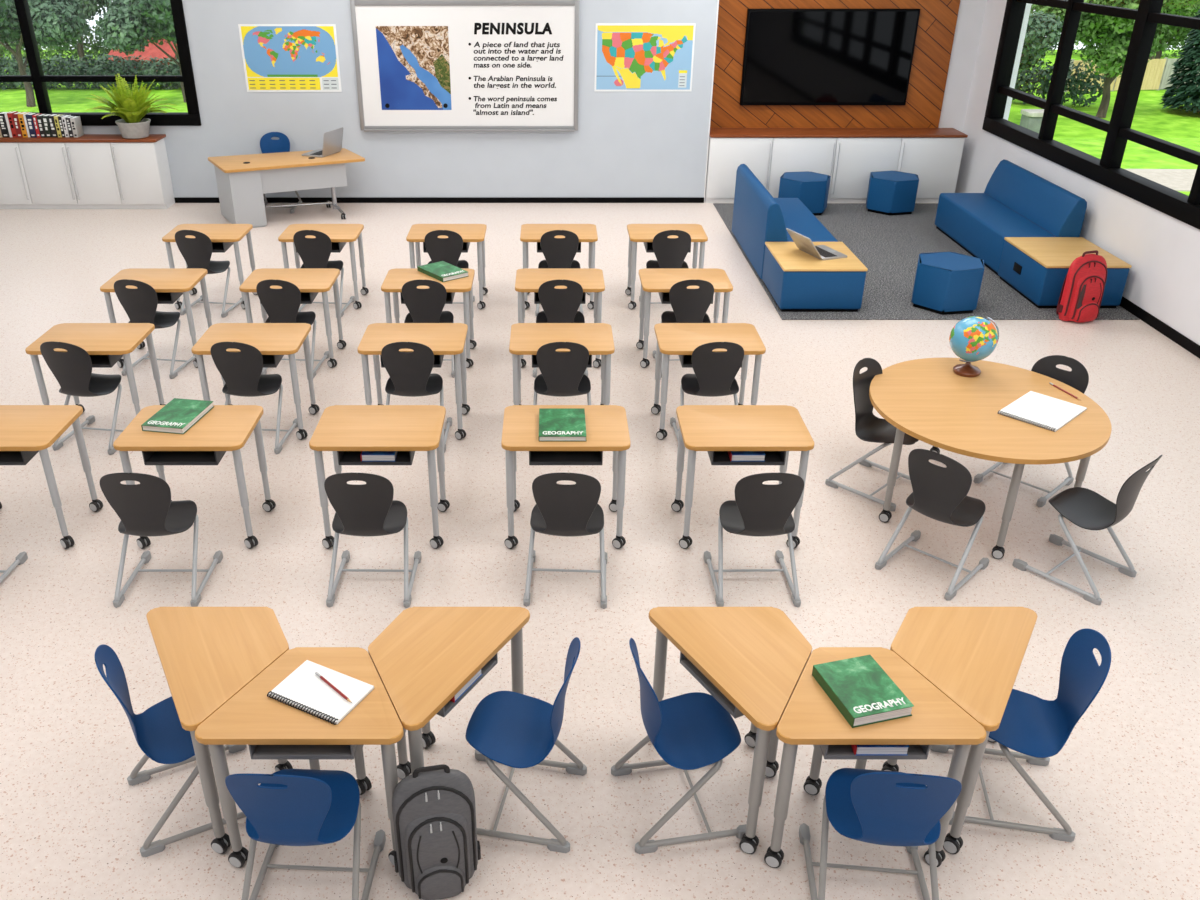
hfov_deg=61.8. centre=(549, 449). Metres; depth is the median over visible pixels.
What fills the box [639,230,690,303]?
chair
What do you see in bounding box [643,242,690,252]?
tray
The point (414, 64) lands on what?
picture
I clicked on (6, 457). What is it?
tray
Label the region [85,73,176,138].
potted fern
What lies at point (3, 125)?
book
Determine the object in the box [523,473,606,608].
chair
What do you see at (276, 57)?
map poster
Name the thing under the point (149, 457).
tray
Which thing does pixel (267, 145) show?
chair
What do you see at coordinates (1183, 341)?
baseboard
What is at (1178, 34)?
leafy tree
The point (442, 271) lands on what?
book
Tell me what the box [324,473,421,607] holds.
chair
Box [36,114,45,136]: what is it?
book
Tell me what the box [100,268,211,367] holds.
student desk
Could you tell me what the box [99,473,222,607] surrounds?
chair
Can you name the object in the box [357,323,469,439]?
student desk
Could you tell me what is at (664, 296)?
tray
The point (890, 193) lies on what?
ottoman
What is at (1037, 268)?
end table
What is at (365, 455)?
book
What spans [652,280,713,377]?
chair
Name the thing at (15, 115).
book
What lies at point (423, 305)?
chair
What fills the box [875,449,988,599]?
chair
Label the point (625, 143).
wall
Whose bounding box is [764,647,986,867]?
table
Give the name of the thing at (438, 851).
backpack
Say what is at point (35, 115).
book
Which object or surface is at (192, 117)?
window
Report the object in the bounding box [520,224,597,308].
student desk
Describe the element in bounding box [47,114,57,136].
book
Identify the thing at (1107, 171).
window
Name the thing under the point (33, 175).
storage cabinet
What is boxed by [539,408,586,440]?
book
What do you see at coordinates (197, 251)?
chair
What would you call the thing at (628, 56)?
map poster
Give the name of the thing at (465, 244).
tray
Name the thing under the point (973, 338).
desk globe
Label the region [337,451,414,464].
tray
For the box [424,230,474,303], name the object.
chair
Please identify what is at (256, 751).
tray
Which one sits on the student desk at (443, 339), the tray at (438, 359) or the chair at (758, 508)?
the tray at (438, 359)
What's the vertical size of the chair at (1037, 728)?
0.878 m
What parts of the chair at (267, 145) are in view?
backrest, sled leg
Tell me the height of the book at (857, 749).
0.045 m
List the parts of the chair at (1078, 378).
sled leg, sled leg, backrest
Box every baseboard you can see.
[174,197,703,202]
[1119,296,1199,358]
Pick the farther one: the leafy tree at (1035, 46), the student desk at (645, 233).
the leafy tree at (1035, 46)
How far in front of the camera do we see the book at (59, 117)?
13.51 m
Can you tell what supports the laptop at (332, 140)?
on the desk at (242, 180)
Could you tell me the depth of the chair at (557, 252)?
9.80 m
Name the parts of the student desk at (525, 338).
leg, leg, leg, leg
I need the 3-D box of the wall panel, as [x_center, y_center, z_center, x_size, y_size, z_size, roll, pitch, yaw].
[3.865,-6.064,13.489,3.330,3.400,0.030,0,28,0]
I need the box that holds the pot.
[115,118,150,138]
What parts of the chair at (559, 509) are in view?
sled leg, backrest, seat, sled leg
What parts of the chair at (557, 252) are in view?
seat, backrest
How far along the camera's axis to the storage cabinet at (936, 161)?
13.92 m
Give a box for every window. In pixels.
[0,0,200,125]
[982,0,1199,229]
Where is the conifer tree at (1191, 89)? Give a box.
[1160,9,1199,112]
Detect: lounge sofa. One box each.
[732,164,837,278]
[935,159,1086,275]
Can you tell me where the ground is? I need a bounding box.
[0,49,1199,195]
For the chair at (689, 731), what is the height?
0.878 m
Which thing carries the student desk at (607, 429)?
on the floor
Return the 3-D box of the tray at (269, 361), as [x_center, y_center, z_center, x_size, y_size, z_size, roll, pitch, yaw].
[-2.230,-0.738,7.479,0.440,0.115,0.360,0,27,0]
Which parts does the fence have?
board panel, board panel, fence post, board panel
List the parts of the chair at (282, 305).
backrest, seat, sled leg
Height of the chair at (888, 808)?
0.878 m
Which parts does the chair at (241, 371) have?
sled leg, backrest, seat, sled leg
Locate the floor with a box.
[0,203,1199,899]
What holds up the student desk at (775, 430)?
on the floor
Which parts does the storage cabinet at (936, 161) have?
handle, cabinet door, handle, cabinet door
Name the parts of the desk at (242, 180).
modesty panel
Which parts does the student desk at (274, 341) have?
leg, leg, leg, leg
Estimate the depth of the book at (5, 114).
13.50 m
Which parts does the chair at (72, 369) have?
backrest, sled leg, seat, sled leg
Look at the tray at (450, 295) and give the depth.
8.62 m
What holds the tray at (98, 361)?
on the student desk at (106, 344)
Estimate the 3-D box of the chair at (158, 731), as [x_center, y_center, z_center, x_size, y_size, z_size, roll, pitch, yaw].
[-1.581,1.167,4.279,0.530,0.878,0.482,-13,30,-24]
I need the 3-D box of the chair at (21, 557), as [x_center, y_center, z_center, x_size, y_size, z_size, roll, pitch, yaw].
[-3.480,0.393,5.766,0.482,0.878,0.530,1,28,3]
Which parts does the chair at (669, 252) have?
seat, backrest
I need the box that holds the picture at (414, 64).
[376,26,451,109]
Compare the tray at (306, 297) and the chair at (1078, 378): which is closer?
the chair at (1078, 378)
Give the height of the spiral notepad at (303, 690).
0.022 m
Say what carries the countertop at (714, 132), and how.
on the storage cabinet at (768, 159)
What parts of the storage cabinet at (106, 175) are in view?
handle, cabinet door, handle, cabinet door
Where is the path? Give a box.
[1125,169,1196,191]
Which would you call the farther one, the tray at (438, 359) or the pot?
the pot
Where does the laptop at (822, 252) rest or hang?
on the end table at (797, 280)
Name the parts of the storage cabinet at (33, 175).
cabinet door, handle, cabinet door, handle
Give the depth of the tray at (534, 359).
7.35 m
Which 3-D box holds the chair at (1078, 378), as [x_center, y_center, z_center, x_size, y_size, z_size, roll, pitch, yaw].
[3.330,-0.164,6.837,0.530,0.878,0.482,-23,35,-37]
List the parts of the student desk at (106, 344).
leg, leg, leg, leg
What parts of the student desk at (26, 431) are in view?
leg, leg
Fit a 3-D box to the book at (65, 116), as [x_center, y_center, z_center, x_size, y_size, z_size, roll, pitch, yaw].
[-6.550,-4.401,13.591,0.048,0.265,0.185,0,28,0]
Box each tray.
[0,451,38,464]
[90,355,122,367]
[142,451,225,464]
[156,292,182,303]
[212,242,232,252]
[248,745,356,758]
[260,292,318,303]
[262,355,283,367]
[295,242,346,252]
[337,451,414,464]
[380,355,443,367]
[400,292,454,303]
[423,242,469,252]
[437,654,497,716]
[529,451,602,464]
[532,355,591,367]
[534,292,585,303]
[537,242,580,252]
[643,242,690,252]
[658,292,712,303]
[678,355,741,367]
[680,652,743,718]
[707,451,785,464]
[820,745,929,758]
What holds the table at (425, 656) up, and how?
on the floor
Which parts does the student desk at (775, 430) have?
leg, leg, leg, leg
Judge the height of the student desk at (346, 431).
0.740 m
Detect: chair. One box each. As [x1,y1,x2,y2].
[0,552,27,582]
[40,341,123,454]
[95,644,246,856]
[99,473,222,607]
[114,279,195,378]
[175,230,242,317]
[211,342,297,453]
[225,769,385,899]
[256,279,328,377]
[260,132,301,213]
[293,230,354,316]
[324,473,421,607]
[381,342,451,452]
[402,280,454,377]
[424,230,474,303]
[465,637,586,852]
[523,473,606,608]
[533,280,587,377]
[533,342,590,404]
[535,230,582,315]
[611,638,745,853]
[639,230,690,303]
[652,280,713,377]
[670,342,743,439]
[704,473,803,606]
[799,768,961,899]
[825,358,918,510]
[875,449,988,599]
[930,628,1110,841]
[973,355,1088,506]
[1013,455,1161,604]
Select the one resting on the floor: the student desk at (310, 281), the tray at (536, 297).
the student desk at (310, 281)
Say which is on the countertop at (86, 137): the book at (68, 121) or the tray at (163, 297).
the book at (68, 121)
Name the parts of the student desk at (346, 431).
leg, leg, leg, leg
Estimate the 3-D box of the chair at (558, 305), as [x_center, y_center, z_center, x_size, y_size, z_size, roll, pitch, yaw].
[0.090,-1.140,8.711,0.482,0.878,0.530,0,28,0]
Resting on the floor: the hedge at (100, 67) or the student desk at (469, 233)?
the student desk at (469, 233)
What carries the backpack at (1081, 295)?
on the carpet
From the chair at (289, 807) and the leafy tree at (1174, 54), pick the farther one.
the leafy tree at (1174, 54)
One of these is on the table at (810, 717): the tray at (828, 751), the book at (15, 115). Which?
the tray at (828, 751)
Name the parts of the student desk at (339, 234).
leg, leg, leg, leg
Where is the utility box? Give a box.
[1020,109,1043,132]
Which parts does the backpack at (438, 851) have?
carry handle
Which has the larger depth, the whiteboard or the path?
the path
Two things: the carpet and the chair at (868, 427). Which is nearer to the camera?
the chair at (868, 427)
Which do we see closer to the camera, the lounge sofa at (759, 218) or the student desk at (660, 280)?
the student desk at (660, 280)
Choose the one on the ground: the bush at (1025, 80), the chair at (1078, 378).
the bush at (1025, 80)
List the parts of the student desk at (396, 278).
leg, leg, leg, leg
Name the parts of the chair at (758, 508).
sled leg, seat, backrest, sled leg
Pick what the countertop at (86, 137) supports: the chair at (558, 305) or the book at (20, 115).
the book at (20, 115)
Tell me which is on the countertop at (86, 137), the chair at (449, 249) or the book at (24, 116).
the book at (24, 116)
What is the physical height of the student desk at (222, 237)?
0.740 m
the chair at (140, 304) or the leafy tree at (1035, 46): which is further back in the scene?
the leafy tree at (1035, 46)
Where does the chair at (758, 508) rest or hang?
on the floor
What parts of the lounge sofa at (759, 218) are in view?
backrest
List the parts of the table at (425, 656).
leg, leg, leg, leg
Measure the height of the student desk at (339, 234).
0.740 m
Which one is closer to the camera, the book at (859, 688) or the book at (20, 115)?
the book at (859, 688)
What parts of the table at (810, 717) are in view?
leg, leg, leg, leg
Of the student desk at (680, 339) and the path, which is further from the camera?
the path
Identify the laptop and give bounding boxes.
[302,127,342,157]
[786,228,846,259]
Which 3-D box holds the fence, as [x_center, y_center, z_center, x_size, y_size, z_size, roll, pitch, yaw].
[33.026,-19.580,52.015,13.120,1.600,0.151,-4,28,-7]
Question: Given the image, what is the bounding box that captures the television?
[740,9,919,104]
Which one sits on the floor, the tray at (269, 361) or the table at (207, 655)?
the table at (207, 655)
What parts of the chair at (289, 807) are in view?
sled leg, backrest, seat, sled leg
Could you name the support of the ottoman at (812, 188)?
on the carpet
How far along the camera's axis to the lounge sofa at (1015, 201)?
11.69 m
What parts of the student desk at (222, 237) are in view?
leg, leg, leg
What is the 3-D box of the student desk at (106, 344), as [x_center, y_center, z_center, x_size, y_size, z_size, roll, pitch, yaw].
[-3.440,-0.523,7.676,0.770,0.740,0.580,0,28,0]
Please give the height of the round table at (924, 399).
0.740 m
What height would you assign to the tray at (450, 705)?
0.115 m
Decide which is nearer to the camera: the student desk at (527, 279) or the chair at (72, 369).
the chair at (72, 369)
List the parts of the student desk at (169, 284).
leg, leg, leg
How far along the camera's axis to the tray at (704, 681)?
4.22 m
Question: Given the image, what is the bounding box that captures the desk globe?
[949,316,998,376]
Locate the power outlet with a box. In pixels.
[1013,262,1021,274]
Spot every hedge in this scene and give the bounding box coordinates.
[0,23,110,61]
[0,52,180,89]
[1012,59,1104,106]
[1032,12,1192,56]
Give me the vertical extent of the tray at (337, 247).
0.115 m
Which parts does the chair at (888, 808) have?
sled leg, seat, backrest, sled leg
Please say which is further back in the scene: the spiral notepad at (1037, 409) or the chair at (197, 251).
the chair at (197, 251)
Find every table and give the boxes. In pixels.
[146,607,292,853]
[195,647,403,867]
[368,607,529,778]
[648,607,811,853]
[762,242,867,311]
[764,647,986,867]
[869,358,1111,558]
[881,607,1037,853]
[998,237,1131,307]
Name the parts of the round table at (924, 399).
leg, leg, leg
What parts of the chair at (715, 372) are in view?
sled leg, seat, backrest, sled leg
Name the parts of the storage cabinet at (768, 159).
cabinet door, handle, cabinet door, handle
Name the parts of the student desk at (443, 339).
leg, leg, leg, leg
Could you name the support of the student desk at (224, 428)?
on the floor
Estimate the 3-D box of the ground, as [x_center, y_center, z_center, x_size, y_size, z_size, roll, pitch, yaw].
[2.500,-10.530,36.795,145.000,0.400,75.000,0,28,0]
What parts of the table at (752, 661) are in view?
leg, leg, leg, leg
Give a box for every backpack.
[392,764,480,899]
[1056,250,1106,321]
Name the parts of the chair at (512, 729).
seat, sled leg, sled leg, backrest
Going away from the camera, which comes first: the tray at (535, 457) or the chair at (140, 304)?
the tray at (535, 457)
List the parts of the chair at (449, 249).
backrest, seat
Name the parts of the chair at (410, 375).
sled leg, backrest, seat, sled leg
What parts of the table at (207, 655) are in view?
leg, leg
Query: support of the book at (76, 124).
on the countertop at (86, 137)
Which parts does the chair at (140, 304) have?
sled leg, backrest, seat, sled leg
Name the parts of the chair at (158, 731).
backrest, seat, sled leg, sled leg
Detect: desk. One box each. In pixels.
[0,405,102,548]
[25,323,165,414]
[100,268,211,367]
[113,405,275,548]
[162,224,257,308]
[191,323,319,439]
[208,148,364,227]
[239,268,345,367]
[278,224,368,308]
[309,405,449,548]
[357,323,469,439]
[381,268,476,367]
[406,224,487,308]
[501,405,630,548]
[509,323,614,404]
[515,268,604,367]
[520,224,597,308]
[625,224,707,308]
[636,268,732,367]
[651,323,765,439]
[671,405,813,548]
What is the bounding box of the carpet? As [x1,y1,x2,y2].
[713,203,1139,319]
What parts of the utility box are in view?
box lid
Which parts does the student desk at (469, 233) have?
leg, leg, leg, leg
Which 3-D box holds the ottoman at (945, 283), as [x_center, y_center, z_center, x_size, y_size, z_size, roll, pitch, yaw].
[4.060,-1.708,10.227,0.701,0.460,0.671,0,28,0]
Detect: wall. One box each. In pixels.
[82,0,717,196]
[938,0,986,132]
[955,0,1199,344]
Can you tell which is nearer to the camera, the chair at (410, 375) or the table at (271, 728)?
the table at (271, 728)
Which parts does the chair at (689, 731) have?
sled leg, backrest, sled leg, seat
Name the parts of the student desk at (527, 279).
leg, leg, leg, leg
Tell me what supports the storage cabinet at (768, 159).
on the floor
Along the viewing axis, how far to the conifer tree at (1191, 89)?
44.74 m
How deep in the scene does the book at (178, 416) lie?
6.19 m
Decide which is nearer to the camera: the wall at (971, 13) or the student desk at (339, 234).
the student desk at (339, 234)
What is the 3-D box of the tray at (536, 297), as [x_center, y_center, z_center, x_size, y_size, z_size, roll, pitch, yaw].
[0.085,-1.389,8.730,0.440,0.115,0.360,0,27,0]
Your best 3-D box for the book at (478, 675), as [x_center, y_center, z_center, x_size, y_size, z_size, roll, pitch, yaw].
[-0.437,0.958,4.247,0.220,0.045,0.206,15,31,27]
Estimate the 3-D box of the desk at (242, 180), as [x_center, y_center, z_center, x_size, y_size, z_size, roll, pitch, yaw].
[-3.483,-3.518,13.388,1.910,0.777,0.936,-11,29,-20]
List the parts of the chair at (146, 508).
sled leg, backrest, seat, sled leg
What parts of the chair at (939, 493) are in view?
sled leg, backrest, seat, sled leg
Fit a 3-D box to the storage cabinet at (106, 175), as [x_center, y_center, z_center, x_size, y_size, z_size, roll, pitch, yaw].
[-5.930,-3.819,13.823,1.200,0.910,0.446,0,28,0]
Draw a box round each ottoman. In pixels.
[778,171,830,214]
[866,171,918,215]
[911,252,983,314]
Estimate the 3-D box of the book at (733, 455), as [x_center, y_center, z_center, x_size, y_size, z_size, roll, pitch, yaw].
[1.187,-0.007,6.101,0.206,0.045,0.240,0,28,0]
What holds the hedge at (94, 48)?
on the ground
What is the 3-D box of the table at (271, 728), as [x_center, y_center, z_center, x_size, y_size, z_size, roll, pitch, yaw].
[-0.958,1.293,4.187,0.795,0.740,0.543,0,28,0]
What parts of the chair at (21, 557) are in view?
sled leg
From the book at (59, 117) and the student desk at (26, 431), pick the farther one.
the book at (59, 117)
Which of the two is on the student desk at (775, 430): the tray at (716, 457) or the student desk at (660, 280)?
the tray at (716, 457)
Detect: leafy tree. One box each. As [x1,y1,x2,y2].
[0,0,90,106]
[72,0,108,64]
[93,0,185,102]
[1018,10,1062,72]
[1030,0,1199,117]
[1154,5,1199,58]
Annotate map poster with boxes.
[238,24,341,91]
[594,23,695,90]
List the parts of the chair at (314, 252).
backrest, seat, sled leg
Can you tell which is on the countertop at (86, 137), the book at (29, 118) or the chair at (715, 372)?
the book at (29, 118)
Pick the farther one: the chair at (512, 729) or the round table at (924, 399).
the round table at (924, 399)
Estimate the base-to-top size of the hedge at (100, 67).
2.126 m
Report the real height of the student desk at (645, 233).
0.740 m
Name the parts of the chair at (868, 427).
sled leg, backrest, sled leg, seat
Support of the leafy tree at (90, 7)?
on the ground
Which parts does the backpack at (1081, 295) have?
panel, carry handle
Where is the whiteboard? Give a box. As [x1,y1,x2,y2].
[350,0,579,130]
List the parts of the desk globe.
meridian arm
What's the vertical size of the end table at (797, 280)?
0.455 m
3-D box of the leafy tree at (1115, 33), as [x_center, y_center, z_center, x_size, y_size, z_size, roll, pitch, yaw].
[24.298,-17.908,42.499,6.674,7.475,7.121,-8,29,-15]
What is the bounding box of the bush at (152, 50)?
[108,38,176,74]
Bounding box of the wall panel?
[710,0,959,127]
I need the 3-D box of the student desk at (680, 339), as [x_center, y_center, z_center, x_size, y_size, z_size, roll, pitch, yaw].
[1.190,-0.523,7.676,0.770,0.740,0.580,0,28,0]
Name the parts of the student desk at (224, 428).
leg, leg, leg, leg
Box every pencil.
[315,672,351,702]
[1049,382,1080,399]
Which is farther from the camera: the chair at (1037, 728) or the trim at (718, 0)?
the trim at (718, 0)
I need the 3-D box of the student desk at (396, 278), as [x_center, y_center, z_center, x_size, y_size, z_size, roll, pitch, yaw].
[-1.060,-1.174,8.926,0.770,0.740,0.580,0,28,0]
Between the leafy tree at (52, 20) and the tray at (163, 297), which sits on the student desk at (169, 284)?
the tray at (163, 297)
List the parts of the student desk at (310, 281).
leg, leg, leg, leg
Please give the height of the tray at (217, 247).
0.115 m
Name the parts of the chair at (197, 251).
sled leg, backrest, seat, sled leg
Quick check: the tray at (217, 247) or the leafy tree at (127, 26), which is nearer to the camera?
the tray at (217, 247)
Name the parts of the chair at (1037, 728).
sled leg, sled leg, seat, backrest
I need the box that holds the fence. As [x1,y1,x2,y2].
[1064,57,1199,91]
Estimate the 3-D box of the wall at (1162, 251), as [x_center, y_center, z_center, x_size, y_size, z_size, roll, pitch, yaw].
[6.050,-1.567,5.825,0.300,4.300,17.780,0,28,0]
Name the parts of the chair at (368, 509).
sled leg, backrest, seat, sled leg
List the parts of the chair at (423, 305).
backrest, seat, sled leg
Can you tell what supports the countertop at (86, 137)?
on the storage cabinet
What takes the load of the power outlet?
attached to the end table at (1037, 268)
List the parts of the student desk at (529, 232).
leg, leg, leg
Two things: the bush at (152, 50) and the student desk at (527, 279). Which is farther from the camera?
the bush at (152, 50)
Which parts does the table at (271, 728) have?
leg, leg, leg, leg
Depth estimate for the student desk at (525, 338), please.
7.47 m
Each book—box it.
[0,112,9,136]
[4,111,11,136]
[7,111,17,136]
[12,112,22,136]
[18,112,27,136]
[23,112,31,136]
[25,113,37,136]
[32,113,41,136]
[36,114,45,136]
[41,114,51,136]
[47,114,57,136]
[54,114,62,136]
[58,114,66,136]
[61,115,70,136]
[65,116,74,136]
[70,116,83,136]
[141,398,213,433]
[360,451,397,460]
[417,261,467,281]
[450,670,481,701]
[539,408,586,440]
[727,451,764,460]
[812,655,913,727]
[851,745,908,754]
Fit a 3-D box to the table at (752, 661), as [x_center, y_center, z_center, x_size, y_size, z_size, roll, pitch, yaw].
[0.865,1.162,4.438,0.546,0.740,0.849,-14,30,-24]
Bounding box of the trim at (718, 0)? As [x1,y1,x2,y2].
[704,0,718,202]
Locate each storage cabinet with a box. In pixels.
[0,142,79,208]
[65,138,174,208]
[705,136,836,202]
[828,138,964,202]
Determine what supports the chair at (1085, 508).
on the floor
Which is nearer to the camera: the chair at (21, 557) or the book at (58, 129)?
the chair at (21, 557)
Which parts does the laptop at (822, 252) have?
screen lid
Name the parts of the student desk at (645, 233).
leg, leg, leg, leg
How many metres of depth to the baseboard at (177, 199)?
14.20 m
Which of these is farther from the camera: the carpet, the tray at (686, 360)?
the carpet
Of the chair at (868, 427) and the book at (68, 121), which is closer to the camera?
the chair at (868, 427)
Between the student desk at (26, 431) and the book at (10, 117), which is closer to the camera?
the student desk at (26, 431)
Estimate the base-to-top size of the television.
1.240 m
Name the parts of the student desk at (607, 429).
leg, leg, leg, leg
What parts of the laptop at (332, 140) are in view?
screen lid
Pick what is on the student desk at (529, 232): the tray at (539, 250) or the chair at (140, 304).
the tray at (539, 250)
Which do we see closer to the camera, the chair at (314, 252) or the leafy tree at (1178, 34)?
the chair at (314, 252)
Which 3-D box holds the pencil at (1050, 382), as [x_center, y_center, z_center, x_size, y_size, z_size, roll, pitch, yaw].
[3.400,-0.386,6.597,0.011,0.011,0.291,-7,28,-14]
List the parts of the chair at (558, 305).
seat, backrest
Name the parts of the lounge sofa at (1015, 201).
backrest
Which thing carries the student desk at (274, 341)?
on the floor
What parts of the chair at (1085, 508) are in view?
sled leg, seat, sled leg, backrest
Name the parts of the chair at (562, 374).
sled leg, seat, backrest, sled leg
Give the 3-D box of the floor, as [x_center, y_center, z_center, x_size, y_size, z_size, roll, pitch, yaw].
[-1.800,0.406,6.908,16.000,0.200,18.280,0,28,0]
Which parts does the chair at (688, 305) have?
seat, backrest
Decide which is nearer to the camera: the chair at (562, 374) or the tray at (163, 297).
the chair at (562, 374)
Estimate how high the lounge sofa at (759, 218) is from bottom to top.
0.868 m
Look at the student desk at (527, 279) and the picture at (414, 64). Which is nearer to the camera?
the student desk at (527, 279)
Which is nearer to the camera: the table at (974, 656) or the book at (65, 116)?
the table at (974, 656)
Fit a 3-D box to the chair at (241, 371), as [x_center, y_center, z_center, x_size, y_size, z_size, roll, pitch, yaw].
[-2.226,-0.489,7.460,0.482,0.878,0.530,2,28,4]
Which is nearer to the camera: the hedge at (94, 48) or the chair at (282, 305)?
the chair at (282, 305)
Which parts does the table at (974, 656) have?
leg, leg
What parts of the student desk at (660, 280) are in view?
leg, leg, leg, leg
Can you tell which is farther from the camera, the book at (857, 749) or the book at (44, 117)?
the book at (44, 117)
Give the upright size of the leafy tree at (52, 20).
7.357 m
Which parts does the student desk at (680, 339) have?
leg, leg, leg, leg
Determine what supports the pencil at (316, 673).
on the spiral notepad at (303, 690)
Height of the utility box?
1.200 m
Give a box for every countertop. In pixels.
[0,134,165,141]
[709,128,967,137]
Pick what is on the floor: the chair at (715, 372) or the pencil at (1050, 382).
the chair at (715, 372)
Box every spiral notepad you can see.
[267,660,373,724]
[998,391,1086,431]

